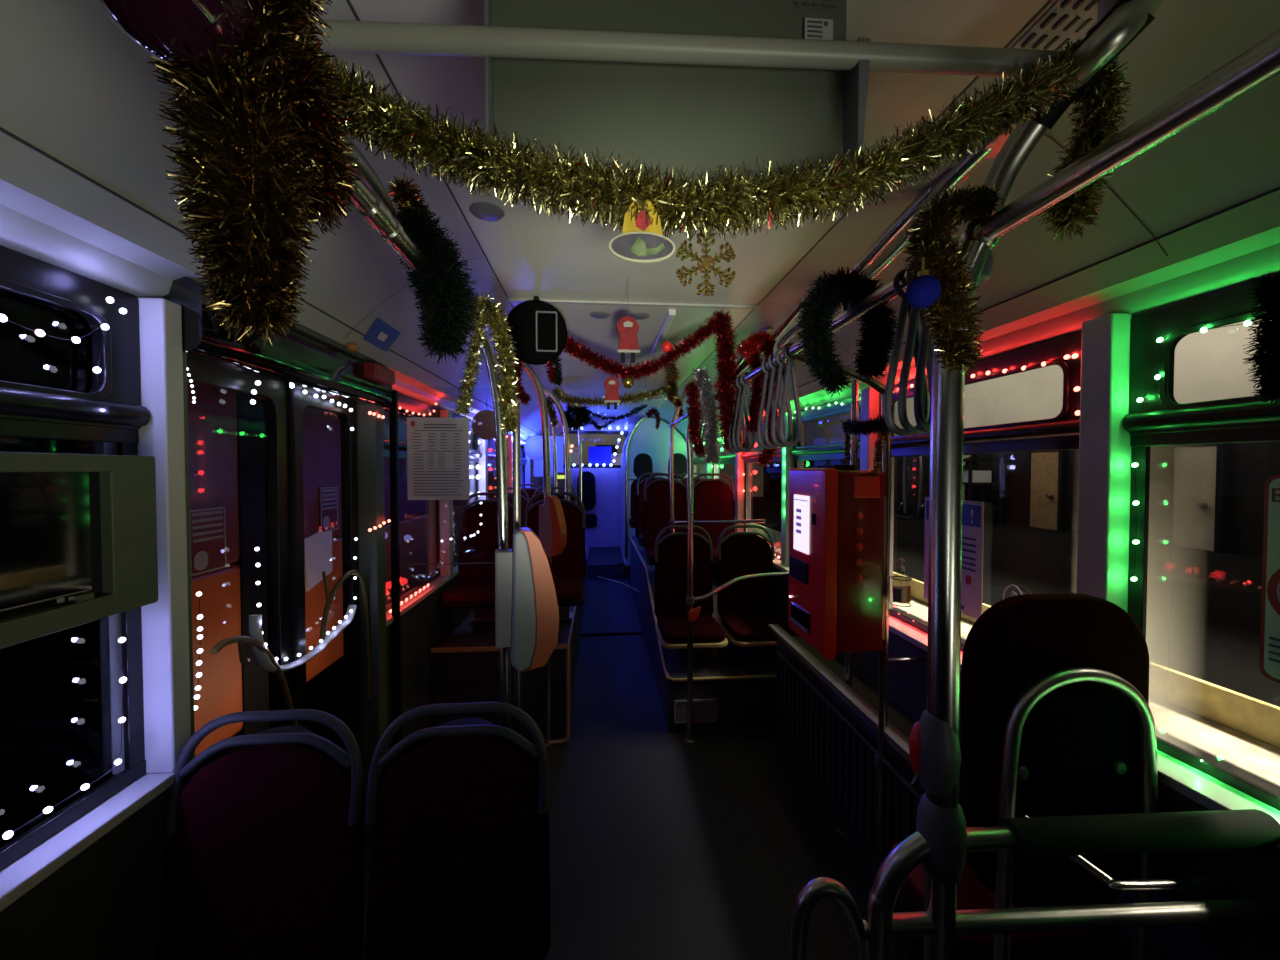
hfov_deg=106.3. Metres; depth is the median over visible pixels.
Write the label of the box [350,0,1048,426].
ceiling
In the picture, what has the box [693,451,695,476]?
wall pillar
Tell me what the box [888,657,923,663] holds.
tube
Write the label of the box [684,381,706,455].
tinsel garland
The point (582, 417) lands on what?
tinsel garland
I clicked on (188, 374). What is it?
string lights
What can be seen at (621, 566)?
grille
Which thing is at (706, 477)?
seat
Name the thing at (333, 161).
tinsel garland
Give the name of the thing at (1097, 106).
tinsel garland
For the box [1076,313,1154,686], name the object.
wall pillar
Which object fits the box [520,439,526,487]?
window
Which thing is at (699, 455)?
handle
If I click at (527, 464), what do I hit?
wall pillar
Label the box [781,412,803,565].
wall pillar
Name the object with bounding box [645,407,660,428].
tinsel garland
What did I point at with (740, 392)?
handle
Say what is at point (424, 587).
string lights
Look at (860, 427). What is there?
tinsel garland
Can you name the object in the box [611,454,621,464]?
crate
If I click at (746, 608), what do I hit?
seat
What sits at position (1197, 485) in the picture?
door
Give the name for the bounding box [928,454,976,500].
garage door
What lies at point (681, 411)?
tinsel garland
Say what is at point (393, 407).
glass wall
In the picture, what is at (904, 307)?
handle
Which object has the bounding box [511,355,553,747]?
pole
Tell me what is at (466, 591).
cushion
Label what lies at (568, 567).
seat
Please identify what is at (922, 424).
handle
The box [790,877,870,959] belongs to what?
hoop
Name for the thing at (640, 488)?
seat
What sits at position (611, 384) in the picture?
ornament
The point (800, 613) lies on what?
tray
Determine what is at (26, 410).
window
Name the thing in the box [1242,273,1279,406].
tinsel garland
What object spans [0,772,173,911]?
window sill
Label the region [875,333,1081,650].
window
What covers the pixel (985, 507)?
shelf
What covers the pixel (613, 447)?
crate
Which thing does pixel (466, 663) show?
platform
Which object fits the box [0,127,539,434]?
trim
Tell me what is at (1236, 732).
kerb
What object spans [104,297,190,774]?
wall pillar
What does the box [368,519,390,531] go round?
string lights
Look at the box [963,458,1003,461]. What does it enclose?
shelf
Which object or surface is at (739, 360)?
bracket
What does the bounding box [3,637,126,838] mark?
string lights
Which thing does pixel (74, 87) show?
ceiling
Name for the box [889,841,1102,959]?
cushion
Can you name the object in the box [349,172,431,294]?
rail
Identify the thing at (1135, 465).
string lights
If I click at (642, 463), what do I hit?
seat
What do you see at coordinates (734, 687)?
platform
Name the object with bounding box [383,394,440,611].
window
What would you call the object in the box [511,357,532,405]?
tinsel garland
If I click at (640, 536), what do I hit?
cushion
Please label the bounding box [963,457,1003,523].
storage rack
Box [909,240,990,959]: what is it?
pole
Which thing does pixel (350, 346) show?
holder
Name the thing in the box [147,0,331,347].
tinsel garland
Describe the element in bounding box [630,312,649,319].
ceiling speaker
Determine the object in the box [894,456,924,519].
hand truck
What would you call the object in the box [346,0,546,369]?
trim
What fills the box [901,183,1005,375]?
tinsel garland
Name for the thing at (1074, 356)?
string lights
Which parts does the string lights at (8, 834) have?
bulb, bulb, bulb, bulb, bulb, bulb, bulb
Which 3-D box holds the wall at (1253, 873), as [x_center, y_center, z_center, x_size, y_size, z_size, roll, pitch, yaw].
[1.011,1.060,3.822,0.155,0.905,9.600,0,1,-5]
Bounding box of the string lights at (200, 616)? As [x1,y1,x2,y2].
[194,592,202,709]
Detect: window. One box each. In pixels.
[0,245,150,869]
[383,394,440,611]
[452,414,481,566]
[488,434,508,462]
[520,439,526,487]
[530,459,541,486]
[560,431,627,467]
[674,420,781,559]
[692,441,705,464]
[712,434,735,478]
[777,319,1264,448]
[790,395,860,467]
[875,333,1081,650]
[1122,278,1279,810]
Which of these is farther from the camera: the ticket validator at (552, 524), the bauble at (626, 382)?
the ticket validator at (552, 524)
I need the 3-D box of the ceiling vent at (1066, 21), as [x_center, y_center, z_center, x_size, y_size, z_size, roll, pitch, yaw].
[0.712,-0.753,0.799,0.095,0.022,0.122,0,1,-5]
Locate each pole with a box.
[468,311,521,735]
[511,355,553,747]
[542,385,569,499]
[550,417,557,491]
[572,406,581,511]
[669,389,686,532]
[682,403,788,743]
[796,353,893,912]
[836,352,858,837]
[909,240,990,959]
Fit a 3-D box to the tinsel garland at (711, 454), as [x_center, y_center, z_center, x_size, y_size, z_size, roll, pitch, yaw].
[0.371,-0.354,2.683,0.178,0.573,0.115,0,1,-5]
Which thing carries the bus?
on the ground
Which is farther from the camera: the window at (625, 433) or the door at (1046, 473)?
the window at (625, 433)
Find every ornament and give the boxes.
[96,0,257,68]
[604,376,620,408]
[609,200,675,263]
[616,315,639,362]
[676,232,735,296]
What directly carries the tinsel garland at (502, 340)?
hanging from the rail at (370, 207)
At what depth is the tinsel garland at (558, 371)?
2.08 m
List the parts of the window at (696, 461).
rounded rail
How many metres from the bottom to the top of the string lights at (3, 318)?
0.184 m
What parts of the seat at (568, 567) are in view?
grab handle, backrest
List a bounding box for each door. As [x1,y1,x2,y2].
[187,359,370,753]
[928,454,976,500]
[1025,450,1066,531]
[1165,443,1229,552]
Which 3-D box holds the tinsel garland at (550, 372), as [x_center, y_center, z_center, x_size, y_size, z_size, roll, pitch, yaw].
[-0.391,-0.497,2.084,0.081,0.178,0.067,0,1,-5]
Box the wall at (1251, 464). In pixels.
[769,441,1279,557]
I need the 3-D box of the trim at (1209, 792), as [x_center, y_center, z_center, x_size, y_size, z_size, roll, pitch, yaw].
[0.976,0.595,3.809,0.105,0.025,9.600,0,1,-5]
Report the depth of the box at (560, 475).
4.93 m
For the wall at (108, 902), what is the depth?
0.97 m
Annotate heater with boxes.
[768,624,959,911]
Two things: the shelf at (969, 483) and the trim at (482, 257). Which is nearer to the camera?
the trim at (482, 257)
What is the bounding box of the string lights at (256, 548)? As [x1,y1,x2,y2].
[255,538,357,660]
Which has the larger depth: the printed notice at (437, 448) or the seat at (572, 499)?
the seat at (572, 499)
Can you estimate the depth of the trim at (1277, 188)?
1.04 m
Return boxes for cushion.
[442,579,494,603]
[553,578,583,600]
[629,518,636,527]
[638,534,643,543]
[646,548,654,561]
[657,615,724,643]
[709,547,717,560]
[721,614,794,641]
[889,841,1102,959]
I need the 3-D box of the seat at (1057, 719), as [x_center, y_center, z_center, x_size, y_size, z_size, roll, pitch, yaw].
[0.931,0.914,1.235,0.422,1.315,0.415,0,1,-5]
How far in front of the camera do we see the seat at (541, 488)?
4.31 m
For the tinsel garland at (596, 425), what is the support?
hanging from the ceiling at (531, 254)
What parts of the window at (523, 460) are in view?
frame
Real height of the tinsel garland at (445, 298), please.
0.312 m
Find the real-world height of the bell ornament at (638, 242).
0.106 m
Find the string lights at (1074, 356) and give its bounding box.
[965,353,1079,415]
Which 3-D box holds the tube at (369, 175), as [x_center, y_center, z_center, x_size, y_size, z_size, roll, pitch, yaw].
[-0.435,-0.450,0.840,0.071,0.095,0.542,0,1,-10]
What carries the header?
attached to the glass wall at (393, 407)
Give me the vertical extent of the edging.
0.262 m
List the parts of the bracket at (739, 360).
arm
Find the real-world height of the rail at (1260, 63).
0.060 m
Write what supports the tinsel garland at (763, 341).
hanging from the rail at (1260, 63)
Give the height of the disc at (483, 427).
0.370 m
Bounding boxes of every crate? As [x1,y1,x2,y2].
[563,448,578,464]
[596,445,617,453]
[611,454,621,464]
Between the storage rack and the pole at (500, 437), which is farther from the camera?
the storage rack
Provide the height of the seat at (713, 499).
0.870 m
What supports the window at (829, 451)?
in the wall at (1253, 873)
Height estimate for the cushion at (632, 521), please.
0.090 m
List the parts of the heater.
rail, rail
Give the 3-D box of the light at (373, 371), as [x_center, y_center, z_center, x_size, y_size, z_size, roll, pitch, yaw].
[-1.066,-0.430,1.949,0.070,0.060,0.180,0,1,-5]
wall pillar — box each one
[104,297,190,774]
[428,409,452,575]
[470,430,487,504]
[507,434,512,492]
[521,445,529,487]
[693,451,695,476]
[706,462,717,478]
[735,433,751,531]
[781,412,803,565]
[860,387,894,607]
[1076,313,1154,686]
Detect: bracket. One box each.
[712,327,774,391]
[735,275,832,376]
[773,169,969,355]
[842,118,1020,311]
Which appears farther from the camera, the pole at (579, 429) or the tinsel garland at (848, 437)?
the pole at (579, 429)
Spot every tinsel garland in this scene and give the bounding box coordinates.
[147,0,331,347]
[236,1,361,235]
[316,36,1094,242]
[385,172,430,217]
[396,201,479,363]
[454,294,489,416]
[470,291,519,436]
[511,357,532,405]
[543,360,557,385]
[546,396,559,427]
[551,386,677,407]
[552,354,562,385]
[563,310,727,380]
[564,402,591,430]
[587,405,647,420]
[590,407,639,430]
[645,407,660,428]
[664,363,682,408]
[674,397,685,421]
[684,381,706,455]
[692,366,721,467]
[710,310,743,452]
[733,328,778,467]
[742,350,764,433]
[795,264,897,396]
[840,415,893,435]
[843,432,852,461]
[872,426,888,476]
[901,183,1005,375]
[1037,61,1131,240]
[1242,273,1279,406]
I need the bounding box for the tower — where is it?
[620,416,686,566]
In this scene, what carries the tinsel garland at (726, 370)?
hanging from the ceiling at (531, 254)
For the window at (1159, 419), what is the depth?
1.11 m
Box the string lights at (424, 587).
[389,584,428,612]
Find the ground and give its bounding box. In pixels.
[0,656,344,847]
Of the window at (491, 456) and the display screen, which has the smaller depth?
the display screen
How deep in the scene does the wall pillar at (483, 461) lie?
4.00 m
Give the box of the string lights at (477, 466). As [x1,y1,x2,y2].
[476,440,479,492]
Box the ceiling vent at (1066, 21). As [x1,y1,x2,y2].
[1012,0,1099,50]
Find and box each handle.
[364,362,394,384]
[694,402,706,456]
[699,401,708,456]
[701,421,705,453]
[728,379,745,452]
[732,375,750,451]
[736,372,755,451]
[757,358,777,448]
[764,353,784,447]
[771,348,792,446]
[778,342,801,445]
[884,269,928,436]
[898,267,931,434]
[914,308,929,433]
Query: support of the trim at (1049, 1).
attached to the ceiling at (531, 254)
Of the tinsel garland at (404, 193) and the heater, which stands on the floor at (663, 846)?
the heater
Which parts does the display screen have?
screen glass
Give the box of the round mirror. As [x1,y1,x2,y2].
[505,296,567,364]
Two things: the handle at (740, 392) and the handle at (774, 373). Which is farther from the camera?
the handle at (740, 392)
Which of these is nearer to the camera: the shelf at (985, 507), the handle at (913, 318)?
the handle at (913, 318)
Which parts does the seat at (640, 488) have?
backrest, grab handle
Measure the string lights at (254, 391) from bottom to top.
0.104 m
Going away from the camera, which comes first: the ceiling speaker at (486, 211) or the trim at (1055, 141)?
the trim at (1055, 141)
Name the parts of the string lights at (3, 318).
bulb, bulb, bulb, bulb, bulb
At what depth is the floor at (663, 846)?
2.07 m
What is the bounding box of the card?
[588,446,610,464]
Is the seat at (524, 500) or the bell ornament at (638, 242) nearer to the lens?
the bell ornament at (638, 242)
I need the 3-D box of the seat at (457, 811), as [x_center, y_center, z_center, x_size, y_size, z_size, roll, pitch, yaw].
[-0.408,1.058,0.951,0.430,1.040,0.544,0,1,-5]
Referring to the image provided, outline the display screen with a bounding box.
[0,452,157,648]
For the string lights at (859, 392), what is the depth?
2.86 m
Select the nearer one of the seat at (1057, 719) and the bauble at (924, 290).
the bauble at (924, 290)
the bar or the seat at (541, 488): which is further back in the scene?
the seat at (541, 488)
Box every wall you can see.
[0,574,470,959]
[389,390,500,745]
[494,431,763,496]
[542,426,632,559]
[769,441,1279,557]
[773,566,1279,959]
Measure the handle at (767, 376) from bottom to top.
0.354 m
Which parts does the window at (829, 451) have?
rounded rail, rail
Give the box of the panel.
[484,0,870,204]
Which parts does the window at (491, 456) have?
rounded rail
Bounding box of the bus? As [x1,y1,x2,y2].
[0,288,495,815]
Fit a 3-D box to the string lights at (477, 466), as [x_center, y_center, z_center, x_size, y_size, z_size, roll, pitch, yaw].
[-1.341,-0.171,3.949,0.062,0.612,0.037,0,1,-5]
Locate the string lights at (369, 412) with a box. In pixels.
[368,411,384,418]
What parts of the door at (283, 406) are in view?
door handrail, door handrail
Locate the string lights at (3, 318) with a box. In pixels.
[0,314,108,400]
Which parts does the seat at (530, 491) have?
backrest, grab handle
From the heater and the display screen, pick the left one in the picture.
the display screen
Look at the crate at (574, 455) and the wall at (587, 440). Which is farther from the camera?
the wall at (587, 440)
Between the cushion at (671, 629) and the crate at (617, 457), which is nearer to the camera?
the cushion at (671, 629)
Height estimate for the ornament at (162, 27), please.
0.153 m
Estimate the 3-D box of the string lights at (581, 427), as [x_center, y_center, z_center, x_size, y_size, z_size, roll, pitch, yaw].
[-1.085,-0.620,8.327,1.736,0.626,0.052,0,1,-5]
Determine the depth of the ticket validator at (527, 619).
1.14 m
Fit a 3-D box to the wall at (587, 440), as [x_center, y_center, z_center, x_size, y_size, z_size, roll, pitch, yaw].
[-0.959,-0.484,11.502,8.000,4.360,0.100,0,1,-5]
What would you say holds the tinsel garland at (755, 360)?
hanging from the rail at (1260, 63)
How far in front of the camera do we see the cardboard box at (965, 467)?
6.17 m
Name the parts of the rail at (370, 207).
rail end cap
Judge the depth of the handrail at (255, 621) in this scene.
1.51 m
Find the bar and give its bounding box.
[301,0,1118,77]
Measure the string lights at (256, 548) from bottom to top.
0.393 m
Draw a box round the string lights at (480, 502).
[441,502,481,541]
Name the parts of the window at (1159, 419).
rounded rail, frame, frame, rail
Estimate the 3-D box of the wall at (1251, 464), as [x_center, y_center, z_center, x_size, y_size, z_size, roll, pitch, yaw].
[4.651,0.155,5.912,0.150,1.020,17.000,0,1,-5]
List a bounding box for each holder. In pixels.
[345,342,358,351]
[889,576,911,606]
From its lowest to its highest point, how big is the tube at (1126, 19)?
0.315 m
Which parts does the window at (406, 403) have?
rounded rail, rail, frame, frame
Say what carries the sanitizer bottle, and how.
in the wire holder at (889, 576)
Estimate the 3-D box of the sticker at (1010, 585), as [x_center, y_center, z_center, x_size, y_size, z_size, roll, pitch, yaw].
[1.204,0.390,1.550,0.003,0.104,0.080,0,1,-5]
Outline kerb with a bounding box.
[751,523,1279,794]
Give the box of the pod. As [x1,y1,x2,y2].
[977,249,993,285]
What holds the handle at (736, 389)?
hanging from the rail at (1260, 63)
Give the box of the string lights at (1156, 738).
[1156,738,1279,798]
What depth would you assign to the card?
8.43 m
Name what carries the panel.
hanging from the ceiling at (531, 254)
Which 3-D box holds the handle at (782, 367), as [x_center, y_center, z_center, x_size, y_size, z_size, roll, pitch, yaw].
[0.509,-0.294,1.717,0.097,0.354,0.016,-1,1,-25]
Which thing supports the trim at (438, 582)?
attached to the wall at (108, 902)
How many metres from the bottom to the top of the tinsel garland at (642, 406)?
0.270 m
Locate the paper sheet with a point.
(318, 546)
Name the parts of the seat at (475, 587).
grab handle, backrest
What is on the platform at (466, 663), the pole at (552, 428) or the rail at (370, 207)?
the pole at (552, 428)
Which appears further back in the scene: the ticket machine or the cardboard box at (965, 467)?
the cardboard box at (965, 467)
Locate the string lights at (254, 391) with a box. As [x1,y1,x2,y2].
[250,377,262,403]
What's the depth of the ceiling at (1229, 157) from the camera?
1.02 m
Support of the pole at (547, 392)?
on the platform at (466, 663)
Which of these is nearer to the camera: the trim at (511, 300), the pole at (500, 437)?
the pole at (500, 437)
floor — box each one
[363,560,908,959]
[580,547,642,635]
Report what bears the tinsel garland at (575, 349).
hanging from the ceiling at (531, 254)
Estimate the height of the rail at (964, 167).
0.341 m
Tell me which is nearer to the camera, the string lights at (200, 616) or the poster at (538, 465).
the string lights at (200, 616)
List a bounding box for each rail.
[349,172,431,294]
[669,29,1279,427]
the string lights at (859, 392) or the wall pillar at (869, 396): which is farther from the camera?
the string lights at (859, 392)
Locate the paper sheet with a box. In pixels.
[304,531,331,591]
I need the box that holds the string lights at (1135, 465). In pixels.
[1131,463,1139,580]
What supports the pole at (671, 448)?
on the platform at (734, 687)
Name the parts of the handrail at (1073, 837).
curved post, rail, rail, diagonal rail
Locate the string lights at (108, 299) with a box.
[106,297,126,313]
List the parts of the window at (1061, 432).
frame, rounded rail, rail, frame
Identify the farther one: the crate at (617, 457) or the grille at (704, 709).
the crate at (617, 457)
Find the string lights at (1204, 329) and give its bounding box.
[1137,320,1254,402]
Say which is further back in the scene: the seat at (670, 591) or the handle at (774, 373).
the seat at (670, 591)
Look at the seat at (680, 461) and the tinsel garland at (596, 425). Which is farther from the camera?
the seat at (680, 461)
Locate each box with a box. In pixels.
[553,472,570,495]
[963,465,973,470]
[963,471,991,482]
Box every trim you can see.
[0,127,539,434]
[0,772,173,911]
[181,352,194,792]
[345,257,482,337]
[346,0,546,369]
[357,405,387,840]
[386,564,458,626]
[508,298,756,308]
[682,0,1052,383]
[683,187,1279,434]
[773,557,1279,848]
[962,100,1167,255]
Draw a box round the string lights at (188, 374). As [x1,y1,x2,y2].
[187,368,195,402]
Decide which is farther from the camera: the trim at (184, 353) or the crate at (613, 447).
the crate at (613, 447)
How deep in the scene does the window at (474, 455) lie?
3.90 m
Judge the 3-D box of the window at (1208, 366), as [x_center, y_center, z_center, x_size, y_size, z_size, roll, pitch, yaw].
[4.825,-0.456,5.912,0.200,4.560,17.000,0,1,-5]
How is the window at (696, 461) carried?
in the wall at (1253, 873)
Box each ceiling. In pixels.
[0,0,566,440]
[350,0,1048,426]
[651,0,1279,440]
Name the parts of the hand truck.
toe plate, frame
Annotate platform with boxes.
[431,547,585,743]
[629,535,776,732]
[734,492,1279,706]
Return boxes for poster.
[534,436,562,476]
[924,497,983,618]
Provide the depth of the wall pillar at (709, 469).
5.69 m
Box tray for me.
[791,602,809,629]
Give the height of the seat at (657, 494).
0.870 m
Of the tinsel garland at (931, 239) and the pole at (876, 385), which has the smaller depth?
the tinsel garland at (931, 239)
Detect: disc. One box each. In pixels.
[472,410,494,439]
[524,435,542,460]
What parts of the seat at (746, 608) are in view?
grab handle, backrest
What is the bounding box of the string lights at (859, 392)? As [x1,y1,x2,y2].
[792,392,859,418]
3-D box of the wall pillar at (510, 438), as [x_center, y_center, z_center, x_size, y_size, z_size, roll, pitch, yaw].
[-1.455,0.033,5.239,0.130,1.055,0.080,0,1,-5]
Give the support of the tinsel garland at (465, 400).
hanging from the rail at (370, 207)
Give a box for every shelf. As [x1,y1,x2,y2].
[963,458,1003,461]
[963,482,1003,484]
[984,506,1002,509]
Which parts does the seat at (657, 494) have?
grab handle, backrest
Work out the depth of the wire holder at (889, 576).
1.65 m
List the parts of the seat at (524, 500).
grab handle, backrest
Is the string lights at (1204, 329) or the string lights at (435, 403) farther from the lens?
the string lights at (435, 403)
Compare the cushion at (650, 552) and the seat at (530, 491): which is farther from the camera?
the seat at (530, 491)
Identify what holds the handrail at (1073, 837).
on the floor at (663, 846)
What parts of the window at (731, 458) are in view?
rail, frame, rounded rail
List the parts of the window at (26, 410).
rail, frame, frame, rounded rail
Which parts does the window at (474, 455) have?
frame, frame, rail, rounded rail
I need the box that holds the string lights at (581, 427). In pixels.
[581,427,626,461]
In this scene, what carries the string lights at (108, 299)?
attached to the window at (26, 410)
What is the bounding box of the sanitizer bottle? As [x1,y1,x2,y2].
[893,558,910,602]
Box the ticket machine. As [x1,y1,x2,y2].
[789,465,886,659]
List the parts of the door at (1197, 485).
handle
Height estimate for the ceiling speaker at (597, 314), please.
0.010 m
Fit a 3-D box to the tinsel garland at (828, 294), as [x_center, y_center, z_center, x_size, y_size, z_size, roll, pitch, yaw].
[0.540,-0.389,1.255,0.270,0.344,0.119,0,1,3]
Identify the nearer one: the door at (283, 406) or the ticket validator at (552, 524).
the door at (283, 406)
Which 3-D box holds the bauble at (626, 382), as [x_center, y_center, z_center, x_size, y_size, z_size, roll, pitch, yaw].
[-0.057,-0.466,2.263,0.060,0.068,0.060,0,1,-5]
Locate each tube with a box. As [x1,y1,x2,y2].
[338,127,401,224]
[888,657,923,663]
[981,0,1163,214]
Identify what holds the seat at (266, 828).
on the floor at (663, 846)
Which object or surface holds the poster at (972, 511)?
attached to the window at (1061, 432)
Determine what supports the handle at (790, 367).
hanging from the rail at (1260, 63)
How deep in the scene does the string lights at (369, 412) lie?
2.02 m
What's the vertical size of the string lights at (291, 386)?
0.121 m
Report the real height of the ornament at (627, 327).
0.329 m
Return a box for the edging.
[597,576,638,591]
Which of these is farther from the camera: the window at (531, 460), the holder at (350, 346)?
the window at (531, 460)
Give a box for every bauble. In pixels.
[622,376,633,387]
[662,340,671,351]
[905,257,940,308]
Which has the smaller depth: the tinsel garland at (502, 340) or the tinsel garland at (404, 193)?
the tinsel garland at (404, 193)
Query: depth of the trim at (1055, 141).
1.01 m
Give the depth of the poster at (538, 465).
6.91 m
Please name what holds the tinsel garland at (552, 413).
hanging from the pole at (547, 392)
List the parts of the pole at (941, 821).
stop button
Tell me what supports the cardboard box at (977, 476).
on the storage rack
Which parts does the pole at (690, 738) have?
button cover, rail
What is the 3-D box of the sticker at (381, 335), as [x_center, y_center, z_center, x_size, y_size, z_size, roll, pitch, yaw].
[-0.981,-0.549,1.828,0.070,0.069,0.230,0,1,-5]
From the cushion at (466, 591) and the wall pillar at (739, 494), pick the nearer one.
the cushion at (466, 591)
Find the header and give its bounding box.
[161,277,391,406]
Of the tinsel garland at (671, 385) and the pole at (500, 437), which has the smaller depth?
the pole at (500, 437)
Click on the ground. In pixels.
(325, 691)
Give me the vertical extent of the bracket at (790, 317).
0.343 m
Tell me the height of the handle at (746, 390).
0.354 m
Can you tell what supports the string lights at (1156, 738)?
on the trim at (1209, 792)
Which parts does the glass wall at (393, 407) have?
post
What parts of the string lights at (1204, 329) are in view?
bulb, bulb, bulb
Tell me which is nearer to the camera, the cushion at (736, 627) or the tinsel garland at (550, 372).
the tinsel garland at (550, 372)
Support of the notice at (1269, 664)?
attached to the window at (1159, 419)
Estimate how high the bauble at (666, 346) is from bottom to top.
0.059 m
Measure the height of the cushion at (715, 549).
0.055 m
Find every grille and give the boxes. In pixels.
[618,562,624,574]
[674,698,716,723]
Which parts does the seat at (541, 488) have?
backrest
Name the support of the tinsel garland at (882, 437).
hanging from the tinsel garland at (860, 427)
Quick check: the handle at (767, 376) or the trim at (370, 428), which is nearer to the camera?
the handle at (767, 376)
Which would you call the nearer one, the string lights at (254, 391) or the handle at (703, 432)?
the string lights at (254, 391)
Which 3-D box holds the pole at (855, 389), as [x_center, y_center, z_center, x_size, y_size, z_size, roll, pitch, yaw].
[0.915,0.502,2.095,0.090,2.100,0.090,0,1,-5]
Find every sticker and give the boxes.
[363,318,400,351]
[1002,584,1021,599]
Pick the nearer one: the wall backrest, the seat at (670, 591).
the seat at (670, 591)
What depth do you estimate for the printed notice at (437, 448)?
2.22 m
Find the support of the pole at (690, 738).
on the floor at (663, 846)
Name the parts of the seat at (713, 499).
grab handle, backrest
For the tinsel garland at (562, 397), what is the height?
0.347 m
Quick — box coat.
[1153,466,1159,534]
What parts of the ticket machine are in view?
door, panel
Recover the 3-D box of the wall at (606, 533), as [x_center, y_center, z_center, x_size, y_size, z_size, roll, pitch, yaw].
[-0.549,0.205,8.521,2.360,2.400,0.060,0,1,-5]
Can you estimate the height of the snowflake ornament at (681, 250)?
0.122 m
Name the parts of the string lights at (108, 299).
bulb, bulb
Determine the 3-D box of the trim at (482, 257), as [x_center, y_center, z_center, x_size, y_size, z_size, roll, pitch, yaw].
[-0.788,-0.637,1.678,0.470,0.295,0.003,0,1,-5]
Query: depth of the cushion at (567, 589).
2.99 m
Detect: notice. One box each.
[407,417,468,499]
[1259,474,1279,682]
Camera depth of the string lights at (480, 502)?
2.83 m
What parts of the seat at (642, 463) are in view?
backrest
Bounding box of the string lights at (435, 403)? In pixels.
[399,403,436,415]
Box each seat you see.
[161,709,364,959]
[364,702,550,959]
[439,492,512,621]
[490,487,529,526]
[521,484,541,505]
[524,492,585,619]
[530,487,564,506]
[551,484,575,502]
[628,453,652,537]
[636,473,669,550]
[644,473,686,568]
[654,525,727,648]
[668,453,686,479]
[675,472,707,490]
[693,473,734,567]
[717,525,794,646]
[889,593,1157,959]
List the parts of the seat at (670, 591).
grab handle, backrest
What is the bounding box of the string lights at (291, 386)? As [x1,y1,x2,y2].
[290,385,353,430]
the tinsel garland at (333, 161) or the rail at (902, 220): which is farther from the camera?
the rail at (902, 220)
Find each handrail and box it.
[249,605,356,672]
[868,809,1279,959]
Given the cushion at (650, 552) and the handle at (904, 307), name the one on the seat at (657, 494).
the cushion at (650, 552)
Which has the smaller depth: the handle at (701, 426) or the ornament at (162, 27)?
the ornament at (162, 27)
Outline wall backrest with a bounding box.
[577,471,596,526]
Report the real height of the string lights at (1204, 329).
0.148 m
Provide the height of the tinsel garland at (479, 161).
0.340 m
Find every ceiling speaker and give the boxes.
[469,202,504,220]
[590,311,609,318]
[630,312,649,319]
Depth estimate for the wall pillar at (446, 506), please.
3.04 m
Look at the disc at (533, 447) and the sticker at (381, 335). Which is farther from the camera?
the disc at (533, 447)
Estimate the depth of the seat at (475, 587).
3.25 m
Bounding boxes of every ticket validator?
[495,527,559,671]
[539,496,566,556]

